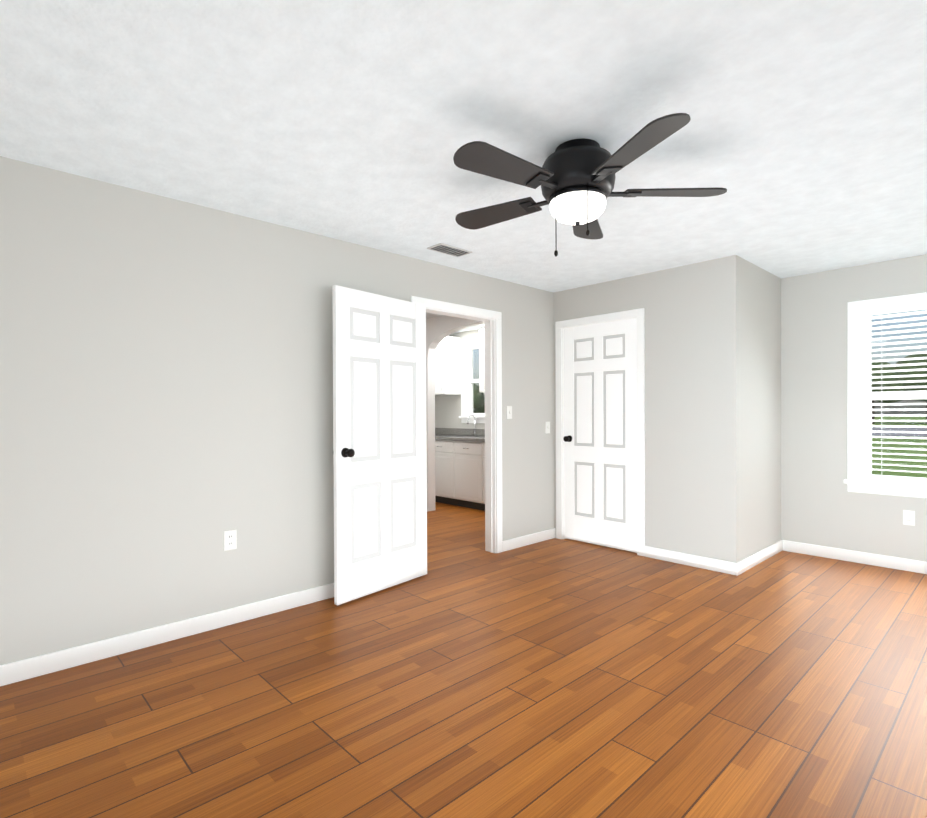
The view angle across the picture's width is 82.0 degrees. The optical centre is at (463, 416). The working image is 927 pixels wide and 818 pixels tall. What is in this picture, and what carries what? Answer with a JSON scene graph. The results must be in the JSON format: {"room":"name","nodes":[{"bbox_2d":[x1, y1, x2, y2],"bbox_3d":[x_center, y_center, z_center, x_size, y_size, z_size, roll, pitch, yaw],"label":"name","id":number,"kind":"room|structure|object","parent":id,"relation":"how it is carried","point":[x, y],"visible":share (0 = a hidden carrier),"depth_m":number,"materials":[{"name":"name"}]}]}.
{"room":"empty bedroom","nodes":[
{"label":"empty bedroom","id":0,"kind":"room"},
{"bbox_2d":[0,156,553,664],"bbox_3d":[-0.695,0.005,3.891,6.409,2.440,0.120,-1,1,-43],"label":"wall","id":1,"kind":"structure","parent":0,"point":[166,392],"depth_m":2.95,"materials":[{"name":"grey paint"}]},
{"bbox_2d":[0,583,333,686],"bbox_3d":[-1.674,1.189,2.880,3.520,0.095,0.015,-1,1,-43],"label":"baseboard","id":2,"kind":"structure","parent":1,"relation":"attached to","point":[26,669],"depth_m":2.87,"materials":[{"name":"white wood"}]},
{"bbox_2d":[224,530,236,550],"bbox_3d":[-1.382,0.733,3.159,0.072,0.115,0.008,-1,1,-43],"label":"outlet","id":3,"kind":"object","parent":1,"relation":"attached to","point":[230,539],"visible":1,"depth_m":3.16,"materials":[{"name":"white plastic"}]},
{"bbox_2d":[332,285,426,604],"bbox_3d":[-0.559,0.183,3.766,0.188,2.060,0.860,0,0,39],"label":"bedroom door","id":4,"kind":"structure","parent":1,"relation":"in","point":[379,443],"depth_m":3.70,"materials":[{"name":"white painted wood"},{"name":"dark bronze metal knob"}]},
{"bbox_2d":[411,296,502,552],"bbox_3d":[-0.074,0.146,4.474,1.010,2.145,0.152,-1,1,-43],"label":"trim","id":5,"kind":"structure","parent":1,"relation":"attached to","point":[491,320],"depth_m":4.74,"materials":[{"name":"white wood"}]},
{"bbox_2d":[506,406,511,418],"bbox_3d":[0.420,-0.036,4.844,0.072,0.115,0.016,-1,1,-43],"label":"light switch","id":6,"kind":"object","parent":1,"relation":"attached to","point":[508,412],"visible":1,"depth_m":4.84,"materials":[{"name":"white plastic"}]},
{"bbox_2d":[502,528,555,551],"bbox_3d":[0.629,1.164,5.044,0.780,0.095,0.015,-1,1,-43],"label":"baseboard","id":7,"kind":"structure","parent":1,"relation":"attached to","point":[510,544],"depth_m":5.02,"materials":[{"name":"white wood"}]},
{"bbox_2d":[545,422,549,433],"bbox_3d":[0.829,0.109,5.228,0.072,0.115,0.016,-1,1,-43],"label":"light switch","id":8,"kind":"object","parent":1,"relation":"attached to","point":[547,427],"visible":1,"depth_m":5.23,"materials":[{"name":"white plastic"}]},
{"bbox_2d":[0,502,926,817],"bbox_3d":[-0.596,1.275,3.801,6.649,0.100,7.590,-1,1,-43],"label":"floor","id":9,"kind":"structure","parent":0,"point":[466,676],"depth_m":2.29,"materials":[{"name":"brown wood"}]},
{"bbox_2d":[435,441,454,504],"bbox_3d":[-0.092,0.759,7.495,0.600,0.880,0.530,-1,1,-43],"label":"base cabinet","id":10,"kind":"object","parent":9,"relation":"on","point":[444,450],"depth_m":7.24,"materials":[{"name":"white wood"}]},
{"bbox_2d":[455,441,482,509],"bbox_3d":[0.270,0.760,7.109,0.600,0.880,0.529,-1,1,-43],"label":"base cabinet","id":11,"kind":"object","parent":9,"relation":"on","point":[459,466],"depth_m":6.89,"materials":[{"name":"white wood"}]},
{"bbox_2d":[435,433,484,440],"bbox_3d":[-0.097,0.299,7.476,0.626,0.040,2.666,-1,1,-43],"label":"countertop","id":12,"kind":"structure","parent":11,"relation":"on","point":[438,436],"depth_m":7.14,"materials":[{"name":"grey stone"}]},
{"bbox_2d":[483,441,484,510],"bbox_3d":[0.633,0.760,6.723,0.600,0.880,0.529,-1,1,-43],"label":"base cabinet","id":13,"kind":"object","parent":9,"relation":"on","point":[483,441],"depth_m":6.69,"materials":[{"name":"white wood"}]},
{"bbox_2d":[0,0,926,332],"bbox_3d":[-0.608,-1.265,3.784,6.649,0.100,7.590,-1,1,-43],"label":"ceiling","id":14,"kind":"structure","parent":0,"point":[802,136],"depth_m":2.13,"materials":[{"name":"paint"}]},
{"bbox_2d":[427,243,472,256],"bbox_3d":[-0.098,-1.209,3.893,0.310,0.018,0.160,-1,1,-43],"label":"ceiling vent","id":15,"kind":"object","parent":14,"relation":"in","point":[449,249],"visible":1,"depth_m":3.87,"materials":[{"name":"silver metal"}]},
{"bbox_2d":[453,113,726,256],"bbox_3d":[0.479,-0.957,2.414,1.263,0.506,1.275,-1,1,-43],"label":"ceiling fan","id":16,"kind":"object","parent":14,"relation":"hanging from","point":[574,179],"visible":1,"depth_m":2.29,"materials":[{"name":"black metal"}]},
{"bbox_2d":[426,255,741,562],"bbox_3d":[0.301,-0.013,6.037,0.120,2.440,5.315,-1,1,-43],"label":"wall","id":17,"kind":"structure","parent":0,"point":[693,406],"depth_m":4.34,"materials":[{"name":"grey paint"}]},
{"bbox_2d":[563,319,636,552],"bbox_3d":[1.267,0.167,4.966,0.188,2.060,0.780,-1,1,-43],"label":"closet door","id":18,"kind":"structure","parent":17,"relation":"in","point":[600,434],"depth_m":4.93,"materials":[{"name":"white wood"}]},
{"bbox_2d":[555,308,644,555],"bbox_3d":[1.284,0.136,4.981,0.136,2.145,0.940,-1,1,-43],"label":"door frame","id":19,"kind":"structure","parent":17,"relation":"attached to","point":[636,314],"depth_m":4.81,"materials":[{"name":"white wood"}]},
{"bbox_2d":[645,546,735,574],"bbox_3d":[1.815,1.163,4.340,0.015,0.095,0.725,-1,1,-43],"label":"baseboard","id":20,"kind":"structure","parent":17,"relation":"attached to","point":[722,566],"depth_m":4.30,"materials":[{"name":"white wood"}]},
{"bbox_2d":[435,254,926,561],"bbox_3d":[1.777,-0.020,6.028,0.120,2.440,7.590,-1,1,-43],"label":"wall","id":21,"kind":"structure","parent":0,"point":[821,505],"depth_m":4.54,"materials":[{"name":"grey paint"}]},
{"bbox_2d":[435,336,460,395],"bbox_3d":[-0.281,-0.743,7.876,0.330,0.840,0.365,-1,1,-43],"label":"upper cabinet","id":22,"kind":"object","parent":21,"relation":"attached to","point":[448,352],"depth_m":7.73,"materials":[{"name":"white wood"}]},
{"bbox_2d":[435,429,484,436],"bbox_3d":[0.124,0.227,7.683,0.020,0.100,2.666,-1,1,-43],"label":"backsplash","id":23,"kind":"structure","parent":21,"relation":"attached to","point":[462,432],"depth_m":7.72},
{"bbox_2d":[459,340,484,422],"bbox_3d":[0.228,-0.498,7.624,0.155,1.190,0.720,-1,1,-43],"label":"kitchen window","id":24,"kind":"structure","parent":21,"relation":"in","point":[471,380],"depth_m":7.80,"materials":[{"name":"white plastic"}]},
{"bbox_2d":[479,329,484,392],"bbox_3d":[0.469,-0.741,7.078,0.330,0.840,0.425,-1,1,-43],"label":"upper cabinet","id":25,"kind":"object","parent":21,"relation":"attached to","point":[481,332],"depth_m":7.09,"materials":[{"name":"white wood"}]},
{"bbox_2d":[784,540,926,573],"bbox_3d":[3.546,1.157,4.057,0.019,0.095,2.020,-1,1,-43],"label":"baseboard","id":26,"kind":"structure","parent":21,"relation":"attached to","point":[917,566],"depth_m":4.37,"materials":[{"name":"white wood"}]},
{"bbox_2d":[844,292,926,497],"bbox_3d":[3.578,-0.161,4.062,0.155,1.570,1.100,-1,1,-43],"label":"bedroom window","id":27,"kind":"structure","parent":21,"relation":"in","point":[868,395],"depth_m":4.30,"materials":[{"name":"white plastic"}]},
{"bbox_2d":[903,510,914,525],"bbox_3d":[3.466,0.788,4.146,0.008,0.115,0.072,-1,1,-43],"label":"outlet","id":28,"kind":"object","parent":21,"relation":"attached to","point":[908,517],"visible":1,"depth_m":4.14,"materials":[{"name":"white plastic"}]},
{"bbox_2d":[742,258,780,559],"bbox_3d":[2.469,-0.013,4.510,0.950,2.440,0.120,-1,1,-43],"label":"wall","id":29,"kind":"structure","parent":0,"point":[761,408],"depth_m":4.43,"materials":[{"name":"grey paint"}]},
{"bbox_2d":[736,540,783,575],"bbox_3d":[2.465,1.160,4.416,1.065,0.095,0.023,-1,1,-43],"label":"baseboard","id":30,"kind":"structure","parent":29,"relation":"attached to","point":[753,560],"depth_m":4.36,"materials":[{"name":"white wood"}]},
{"label":"outside","id":31,"kind":"structure","parent":0,"visible":0},
{"bbox_2d":[872,416,926,477],"bbox_3d":[94.456,0.751,93.203,254.311,0.200,300.000,-1,1,-43],"label":"ground","id":32,"kind":"structure","parent":31,"point":[909,474],"depth_m":24.70,"materials":[{"name":"green plant"}]},
{"bbox_2d":[473,353,926,423],"bbox_3d":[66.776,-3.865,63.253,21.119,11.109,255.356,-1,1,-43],"label":"tree","id":33,"kind":"object","parent":32,"relation":"on","point":[477,404],"depth_m":67.12,"materials":[{"name":"green plant"}]}
]}

